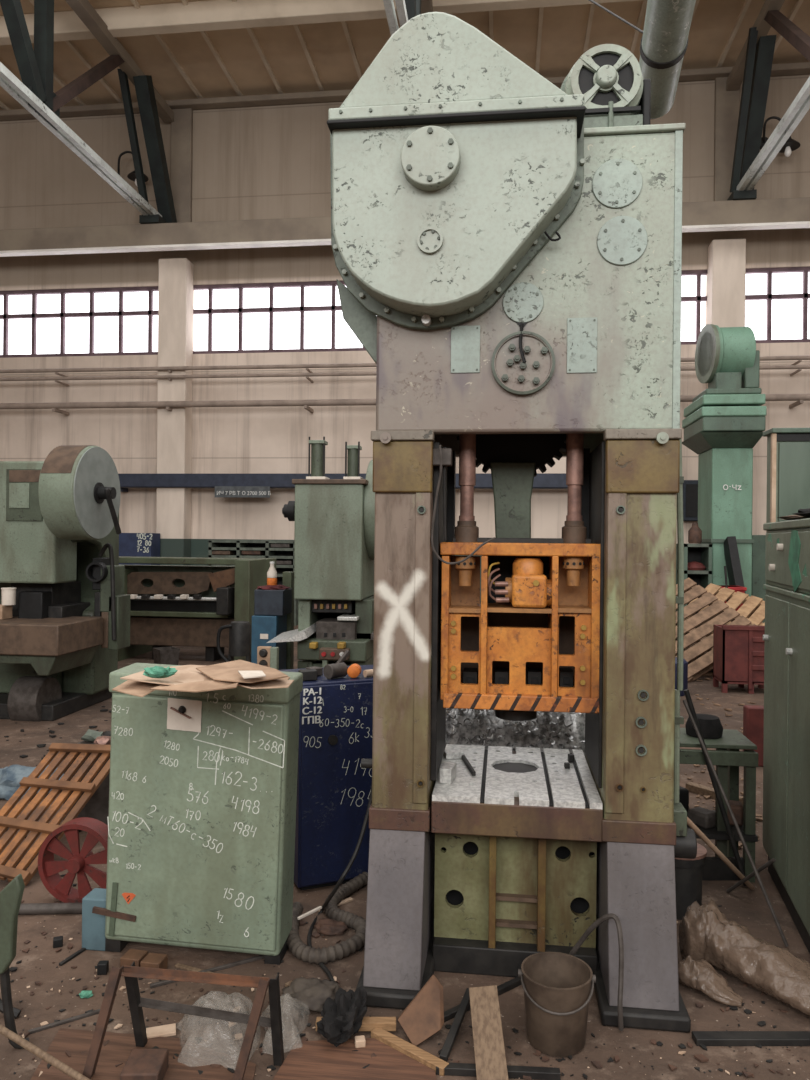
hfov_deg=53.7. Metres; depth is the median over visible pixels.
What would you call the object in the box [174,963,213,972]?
strip
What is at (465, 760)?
rod
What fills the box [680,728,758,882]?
bench
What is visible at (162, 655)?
bin
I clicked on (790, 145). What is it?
gooseneck lamp
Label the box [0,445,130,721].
press
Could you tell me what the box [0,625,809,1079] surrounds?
floor
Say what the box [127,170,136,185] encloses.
gooseneck lamp
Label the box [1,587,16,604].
tin
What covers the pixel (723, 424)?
machine
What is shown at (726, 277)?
pillar
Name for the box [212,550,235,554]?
bin
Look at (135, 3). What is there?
trim
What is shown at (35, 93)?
roof truss
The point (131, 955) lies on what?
wooden block
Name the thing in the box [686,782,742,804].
batten
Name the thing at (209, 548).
shelf
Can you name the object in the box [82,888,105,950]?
box
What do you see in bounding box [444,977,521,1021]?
bar
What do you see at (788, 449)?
tall cabinet
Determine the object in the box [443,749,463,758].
steel plate
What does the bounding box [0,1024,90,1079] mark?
rod
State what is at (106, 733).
scrap piece
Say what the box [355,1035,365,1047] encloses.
scrap
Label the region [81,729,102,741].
scrap piece
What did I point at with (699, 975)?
bag
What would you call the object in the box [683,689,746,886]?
rod
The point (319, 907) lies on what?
stick
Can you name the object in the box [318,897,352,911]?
strip
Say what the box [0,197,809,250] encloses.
beam
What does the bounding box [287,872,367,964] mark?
corrugated hose
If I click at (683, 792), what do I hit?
iron casting
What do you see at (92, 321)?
window
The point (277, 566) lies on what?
shelf
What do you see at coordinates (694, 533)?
bottle
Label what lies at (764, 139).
gooseneck lamp
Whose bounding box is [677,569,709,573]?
shelf
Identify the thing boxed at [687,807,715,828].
iron casting
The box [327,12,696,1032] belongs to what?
press
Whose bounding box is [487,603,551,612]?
shelf
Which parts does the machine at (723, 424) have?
blower frame, fan motor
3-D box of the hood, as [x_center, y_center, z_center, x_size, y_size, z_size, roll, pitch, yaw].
[4.937,-2.079,12.444,0.891,0.148,1.300,1,0,7]
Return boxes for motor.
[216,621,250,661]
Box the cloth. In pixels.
[143,666,177,677]
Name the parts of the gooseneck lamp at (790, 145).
bulb, lamp shade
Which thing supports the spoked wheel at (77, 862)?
on the floor
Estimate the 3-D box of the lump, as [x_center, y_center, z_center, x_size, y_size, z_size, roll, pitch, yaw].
[1.487,0.918,3.977,0.180,0.100,0.176,1,0,7]
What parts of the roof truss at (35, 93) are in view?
gusset plate, post, post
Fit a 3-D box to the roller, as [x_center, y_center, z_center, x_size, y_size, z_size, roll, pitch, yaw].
[-0.326,0.615,3.764,0.068,0.068,0.098,1,0,43]
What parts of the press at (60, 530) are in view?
notice plate, recessed panel, frame, foot tank, plate, crank handle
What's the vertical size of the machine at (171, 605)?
1.464 m
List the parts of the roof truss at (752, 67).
post, post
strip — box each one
[28,1009,99,1033]
[59,948,85,965]
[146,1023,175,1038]
[150,955,264,987]
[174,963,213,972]
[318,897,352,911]
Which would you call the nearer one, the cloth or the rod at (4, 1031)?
the rod at (4, 1031)
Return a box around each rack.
[208,540,300,625]
[676,543,711,615]
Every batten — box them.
[316,1017,395,1030]
[371,1028,448,1075]
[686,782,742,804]
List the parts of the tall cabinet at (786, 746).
knob, knob, door, knob, drawer, knob, door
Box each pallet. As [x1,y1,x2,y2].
[0,743,110,885]
[675,578,754,681]
[675,642,707,663]
[684,583,764,636]
[697,657,712,675]
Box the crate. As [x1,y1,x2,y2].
[713,625,764,693]
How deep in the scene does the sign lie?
15.97 m
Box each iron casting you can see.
[679,786,688,811]
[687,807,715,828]
[727,800,742,825]
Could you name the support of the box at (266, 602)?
on the base cabinet at (264, 628)
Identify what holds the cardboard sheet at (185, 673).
on the cardboard sheet
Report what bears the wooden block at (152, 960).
on the floor
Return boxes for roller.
[323,662,347,678]
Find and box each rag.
[257,585,289,589]
[282,977,338,1011]
[316,986,366,1046]
[777,515,809,519]
[793,508,809,516]
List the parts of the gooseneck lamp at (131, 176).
lamp shade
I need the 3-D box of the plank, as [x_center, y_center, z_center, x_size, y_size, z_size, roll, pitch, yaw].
[0.255,1.526,2.456,0.093,0.159,0.311,1,0,-1]
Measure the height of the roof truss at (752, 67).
2.643 m
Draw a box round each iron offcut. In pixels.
[299,669,316,680]
[306,666,322,675]
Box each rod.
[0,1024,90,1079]
[336,650,349,662]
[462,755,475,775]
[682,699,788,946]
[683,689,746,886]
[687,817,753,889]
[724,566,728,601]
[726,858,775,892]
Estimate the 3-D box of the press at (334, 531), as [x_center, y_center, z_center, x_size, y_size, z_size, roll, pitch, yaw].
[-0.576,0.347,7.198,0.986,2.494,1.350,1,0,7]
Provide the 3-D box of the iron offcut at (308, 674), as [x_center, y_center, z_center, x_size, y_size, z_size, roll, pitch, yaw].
[-0.450,0.625,3.711,0.080,0.044,0.060,1,0,-16]
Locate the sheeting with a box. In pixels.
[679,899,809,1015]
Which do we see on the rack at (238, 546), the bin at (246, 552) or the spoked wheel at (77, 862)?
the bin at (246, 552)
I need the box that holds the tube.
[363,669,372,676]
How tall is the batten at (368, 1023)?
0.028 m
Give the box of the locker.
[752,535,765,622]
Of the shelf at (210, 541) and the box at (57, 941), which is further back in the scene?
the shelf at (210, 541)
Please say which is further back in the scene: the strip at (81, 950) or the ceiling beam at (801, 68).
the ceiling beam at (801, 68)
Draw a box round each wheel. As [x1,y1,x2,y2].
[38,817,107,902]
[571,44,640,108]
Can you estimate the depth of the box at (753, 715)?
5.74 m
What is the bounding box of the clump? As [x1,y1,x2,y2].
[314,918,347,935]
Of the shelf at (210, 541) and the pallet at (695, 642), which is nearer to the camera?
the pallet at (695, 642)
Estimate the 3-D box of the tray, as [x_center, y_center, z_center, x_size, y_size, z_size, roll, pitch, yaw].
[-0.318,0.820,7.040,0.241,0.059,0.500,1,0,7]
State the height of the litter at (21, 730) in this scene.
0.026 m
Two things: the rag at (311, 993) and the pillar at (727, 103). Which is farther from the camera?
the pillar at (727, 103)
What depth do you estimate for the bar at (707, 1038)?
2.55 m
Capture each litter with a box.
[4,706,111,837]
[6,881,802,1079]
[684,678,762,847]
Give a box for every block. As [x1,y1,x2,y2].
[120,949,147,971]
[120,1048,168,1079]
[140,953,167,968]
[439,762,456,783]
[564,762,569,768]
[568,754,573,762]
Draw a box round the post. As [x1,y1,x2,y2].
[283,571,293,668]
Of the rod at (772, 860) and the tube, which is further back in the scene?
the tube
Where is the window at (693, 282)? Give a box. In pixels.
[681,270,706,344]
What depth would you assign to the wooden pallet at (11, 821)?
4.04 m
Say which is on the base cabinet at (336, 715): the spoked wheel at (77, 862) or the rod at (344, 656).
the rod at (344, 656)
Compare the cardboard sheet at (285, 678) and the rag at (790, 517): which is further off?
the rag at (790, 517)
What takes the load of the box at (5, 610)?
on the press at (60, 530)
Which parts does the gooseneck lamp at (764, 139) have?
gooseneck arm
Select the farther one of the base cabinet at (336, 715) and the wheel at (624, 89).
the base cabinet at (336, 715)
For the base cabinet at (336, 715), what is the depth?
3.67 m
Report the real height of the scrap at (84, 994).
0.014 m
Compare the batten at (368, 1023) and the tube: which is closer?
the batten at (368, 1023)
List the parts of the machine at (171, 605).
frame, bed leg, rail, bed leg, gauge arm, frame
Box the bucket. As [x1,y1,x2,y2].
[518,952,595,1056]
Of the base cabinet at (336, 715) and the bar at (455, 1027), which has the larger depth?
the base cabinet at (336, 715)
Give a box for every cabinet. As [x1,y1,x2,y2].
[92,663,302,964]
[119,533,159,564]
[251,614,286,669]
[279,664,372,890]
[763,428,809,855]
[763,518,809,953]
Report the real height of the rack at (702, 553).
1.589 m
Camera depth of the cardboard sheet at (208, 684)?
2.56 m
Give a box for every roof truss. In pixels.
[0,0,176,223]
[383,0,432,35]
[726,0,809,200]
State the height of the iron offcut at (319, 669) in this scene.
0.038 m
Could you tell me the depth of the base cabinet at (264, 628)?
7.11 m
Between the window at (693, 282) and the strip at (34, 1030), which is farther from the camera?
the window at (693, 282)
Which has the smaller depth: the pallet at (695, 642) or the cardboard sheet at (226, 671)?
the cardboard sheet at (226, 671)
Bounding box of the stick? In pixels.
[297,906,321,919]
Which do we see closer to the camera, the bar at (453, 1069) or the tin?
the bar at (453, 1069)
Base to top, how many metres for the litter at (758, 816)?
0.027 m
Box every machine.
[118,556,275,660]
[682,324,766,596]
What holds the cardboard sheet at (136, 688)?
on the base cabinet at (201, 817)
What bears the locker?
on the floor
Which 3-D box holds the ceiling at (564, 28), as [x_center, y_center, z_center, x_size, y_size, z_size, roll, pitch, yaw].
[-0.210,-9.303,13.941,32.000,0.300,5.200,1,0,7]
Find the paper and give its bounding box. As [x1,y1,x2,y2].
[238,670,265,678]
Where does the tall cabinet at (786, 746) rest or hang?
on the floor
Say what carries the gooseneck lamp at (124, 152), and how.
attached to the wall
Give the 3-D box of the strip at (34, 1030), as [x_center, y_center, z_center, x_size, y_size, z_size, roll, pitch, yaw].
[-1.108,1.584,2.639,0.247,0.010,0.012,1,0,-33]
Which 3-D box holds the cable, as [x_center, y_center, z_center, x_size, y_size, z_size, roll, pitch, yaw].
[-0.271,1.261,3.130,0.278,0.705,0.598,1,0,7]
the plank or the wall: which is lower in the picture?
the plank
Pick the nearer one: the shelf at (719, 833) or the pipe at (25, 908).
the pipe at (25, 908)
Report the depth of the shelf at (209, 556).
14.89 m
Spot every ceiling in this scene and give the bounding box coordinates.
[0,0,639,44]
[0,0,809,109]
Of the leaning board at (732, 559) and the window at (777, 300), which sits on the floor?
the leaning board at (732, 559)
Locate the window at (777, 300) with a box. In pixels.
[745,267,809,342]
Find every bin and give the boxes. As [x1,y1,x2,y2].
[153,647,179,664]
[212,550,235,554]
[241,550,264,554]
[271,543,292,547]
[276,560,292,564]
[707,585,746,610]
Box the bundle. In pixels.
[687,561,705,569]
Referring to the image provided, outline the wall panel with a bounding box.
[683,480,697,520]
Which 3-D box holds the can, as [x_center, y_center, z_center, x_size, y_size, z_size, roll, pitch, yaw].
[2.841,1.438,8.455,0.280,0.380,0.276,1,0,7]
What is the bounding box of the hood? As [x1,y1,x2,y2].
[684,394,765,417]
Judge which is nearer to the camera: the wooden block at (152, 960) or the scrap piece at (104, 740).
the wooden block at (152, 960)
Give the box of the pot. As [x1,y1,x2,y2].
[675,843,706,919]
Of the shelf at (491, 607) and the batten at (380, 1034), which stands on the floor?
the batten at (380, 1034)
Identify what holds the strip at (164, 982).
on the floor
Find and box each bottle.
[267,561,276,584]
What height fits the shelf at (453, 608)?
0.016 m
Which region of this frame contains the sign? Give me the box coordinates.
[215,486,270,497]
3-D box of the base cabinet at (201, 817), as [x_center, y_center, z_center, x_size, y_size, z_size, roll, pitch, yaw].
[-0.797,1.054,3.101,0.759,1.107,0.261,1,0,6]
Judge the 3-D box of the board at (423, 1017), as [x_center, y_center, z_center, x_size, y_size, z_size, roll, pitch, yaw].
[0.064,1.522,2.599,0.151,0.148,0.112,1,0,-30]
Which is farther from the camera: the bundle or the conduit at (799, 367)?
the conduit at (799, 367)
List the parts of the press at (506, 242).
cap plate, chain, housing lid, panel, name plate, bed panel, dark panel, panel, crown, slide motor, panel, name plate, drive motor, rail, motor, crown lid, cap plate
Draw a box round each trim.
[0,0,803,109]
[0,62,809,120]
[0,221,809,256]
[170,108,192,222]
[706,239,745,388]
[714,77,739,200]
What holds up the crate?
on the floor
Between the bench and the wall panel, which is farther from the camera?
the wall panel
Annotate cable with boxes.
[307,784,371,981]
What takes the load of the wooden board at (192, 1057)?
on the floor
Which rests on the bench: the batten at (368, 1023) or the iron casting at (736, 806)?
the iron casting at (736, 806)
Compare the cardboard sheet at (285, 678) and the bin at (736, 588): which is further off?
the bin at (736, 588)
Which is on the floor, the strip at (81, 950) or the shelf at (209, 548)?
the strip at (81, 950)
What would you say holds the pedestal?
on the floor
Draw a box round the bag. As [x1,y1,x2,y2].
[678,955,742,1006]
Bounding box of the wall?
[0,74,809,602]
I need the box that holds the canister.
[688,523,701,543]
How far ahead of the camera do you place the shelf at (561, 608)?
2.89 m
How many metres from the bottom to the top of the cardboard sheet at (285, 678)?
0.012 m
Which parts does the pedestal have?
knob, knob, control plate, post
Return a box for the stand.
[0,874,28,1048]
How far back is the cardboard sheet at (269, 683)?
2.65 m
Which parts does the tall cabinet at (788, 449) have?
edge post, door panel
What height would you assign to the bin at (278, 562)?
0.073 m
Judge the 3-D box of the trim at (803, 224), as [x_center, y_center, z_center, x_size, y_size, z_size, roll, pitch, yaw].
[-0.088,-5.724,15.231,32.000,0.045,0.200,1,0,7]
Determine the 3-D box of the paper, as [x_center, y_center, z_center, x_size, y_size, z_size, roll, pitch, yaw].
[-0.491,0.433,2.575,0.078,0.016,0.118,1,0,-18]
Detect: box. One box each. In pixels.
[0,604,12,619]
[53,936,62,947]
[63,734,109,824]
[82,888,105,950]
[97,960,108,974]
[254,588,291,615]
[743,705,763,766]
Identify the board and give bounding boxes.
[31,1028,255,1079]
[273,1038,436,1079]
[398,975,443,1045]
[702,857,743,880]
[724,536,745,593]
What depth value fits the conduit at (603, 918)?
2.63 m
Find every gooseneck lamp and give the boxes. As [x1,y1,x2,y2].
[118,151,131,174]
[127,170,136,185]
[760,116,780,149]
[779,136,799,156]
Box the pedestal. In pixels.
[257,646,278,669]
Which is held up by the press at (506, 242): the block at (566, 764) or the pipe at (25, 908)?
the block at (566, 764)
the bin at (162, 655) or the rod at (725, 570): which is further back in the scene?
the rod at (725, 570)
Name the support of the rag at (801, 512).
on the tall cabinet at (786, 746)
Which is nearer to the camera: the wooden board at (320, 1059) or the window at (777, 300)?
the wooden board at (320, 1059)
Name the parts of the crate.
leg, leg, leg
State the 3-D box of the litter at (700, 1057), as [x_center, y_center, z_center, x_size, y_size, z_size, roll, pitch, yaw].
[-0.203,1.591,3.051,3.229,0.012,1.391,1,0,-1]
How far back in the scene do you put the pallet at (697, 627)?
9.78 m
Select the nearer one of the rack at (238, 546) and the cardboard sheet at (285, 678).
the cardboard sheet at (285, 678)
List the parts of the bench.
rail, leg, leg, leg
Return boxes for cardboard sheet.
[112,680,162,696]
[120,665,209,684]
[150,678,238,691]
[196,660,287,682]
[237,677,289,688]
[238,680,293,688]
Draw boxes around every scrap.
[79,990,92,997]
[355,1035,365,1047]
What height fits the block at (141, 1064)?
0.060 m
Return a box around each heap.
[0,764,63,800]
[442,708,584,757]
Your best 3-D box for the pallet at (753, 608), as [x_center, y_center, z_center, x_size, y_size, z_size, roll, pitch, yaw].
[4.292,1.028,10.275,1.388,0.863,1.161,1,0,39]
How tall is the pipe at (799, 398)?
0.185 m
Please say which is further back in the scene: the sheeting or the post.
the post
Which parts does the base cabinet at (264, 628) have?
label plate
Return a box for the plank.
[469,985,508,1079]
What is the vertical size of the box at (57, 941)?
0.032 m
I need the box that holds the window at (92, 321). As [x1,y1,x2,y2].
[0,286,157,357]
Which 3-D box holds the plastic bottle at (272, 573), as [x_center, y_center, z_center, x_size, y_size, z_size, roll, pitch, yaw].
[-1.204,0.305,7.250,0.092,0.220,0.091,1,0,7]
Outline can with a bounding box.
[675,657,687,695]
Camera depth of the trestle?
2.40 m
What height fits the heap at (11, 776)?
0.175 m
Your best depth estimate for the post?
7.49 m
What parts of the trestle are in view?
leg, leg, rail, rail, leg, leg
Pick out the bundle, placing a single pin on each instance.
(693, 565)
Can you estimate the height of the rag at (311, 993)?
0.058 m
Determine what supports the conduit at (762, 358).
attached to the wall
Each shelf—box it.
[208,540,293,542]
[208,547,293,550]
[208,555,293,558]
[211,565,292,567]
[449,604,480,612]
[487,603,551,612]
[558,605,591,612]
[677,543,711,546]
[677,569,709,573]
[687,810,757,841]
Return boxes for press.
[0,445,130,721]
[267,437,374,668]
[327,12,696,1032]
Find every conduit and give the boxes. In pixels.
[0,355,809,376]
[0,365,809,385]
[569,913,623,1030]
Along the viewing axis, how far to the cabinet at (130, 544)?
15.88 m
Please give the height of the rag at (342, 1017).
0.136 m
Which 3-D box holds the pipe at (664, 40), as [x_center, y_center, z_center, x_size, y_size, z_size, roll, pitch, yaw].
[1.309,-6.390,6.997,3.222,5.616,8.627,1,0,7]
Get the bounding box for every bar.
[436,1062,560,1079]
[439,988,469,1061]
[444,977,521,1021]
[692,1031,809,1045]
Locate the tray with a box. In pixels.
[357,632,373,639]
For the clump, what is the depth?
3.25 m
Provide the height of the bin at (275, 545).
0.073 m
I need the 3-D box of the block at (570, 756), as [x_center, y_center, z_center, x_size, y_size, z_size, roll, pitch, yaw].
[0.686,0.901,3.304,0.022,0.032,0.024,1,0,-4]
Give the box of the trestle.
[83,961,283,1079]
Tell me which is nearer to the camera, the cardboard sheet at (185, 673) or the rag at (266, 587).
the cardboard sheet at (185, 673)
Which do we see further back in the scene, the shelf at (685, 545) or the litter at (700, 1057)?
the shelf at (685, 545)
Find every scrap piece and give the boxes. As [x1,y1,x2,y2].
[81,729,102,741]
[94,736,110,744]
[103,731,110,735]
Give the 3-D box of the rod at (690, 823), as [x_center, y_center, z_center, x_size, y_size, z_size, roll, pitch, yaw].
[1.306,1.304,3.321,0.022,0.615,0.968,1,0,39]
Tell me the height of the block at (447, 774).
0.055 m
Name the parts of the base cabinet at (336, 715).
orange cap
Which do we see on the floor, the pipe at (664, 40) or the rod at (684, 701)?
the rod at (684, 701)
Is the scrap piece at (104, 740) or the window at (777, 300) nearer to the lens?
the scrap piece at (104, 740)
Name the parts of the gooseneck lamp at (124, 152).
gooseneck arm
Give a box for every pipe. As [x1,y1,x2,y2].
[0,394,809,414]
[18,903,81,914]
[589,0,695,118]
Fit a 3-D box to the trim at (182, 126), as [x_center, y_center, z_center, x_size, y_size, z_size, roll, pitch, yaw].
[-4.655,-7.672,16.651,0.450,2.850,0.100,1,0,7]
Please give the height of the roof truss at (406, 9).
2.643 m
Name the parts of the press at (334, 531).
leg, tie rod, tie rod, stem, plate, control panel, tie rod, tie rod, leg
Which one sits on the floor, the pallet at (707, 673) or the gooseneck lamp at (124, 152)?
the pallet at (707, 673)
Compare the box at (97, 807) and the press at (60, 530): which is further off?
the press at (60, 530)
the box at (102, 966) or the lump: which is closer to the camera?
the box at (102, 966)
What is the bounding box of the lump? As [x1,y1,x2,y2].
[685,714,722,738]

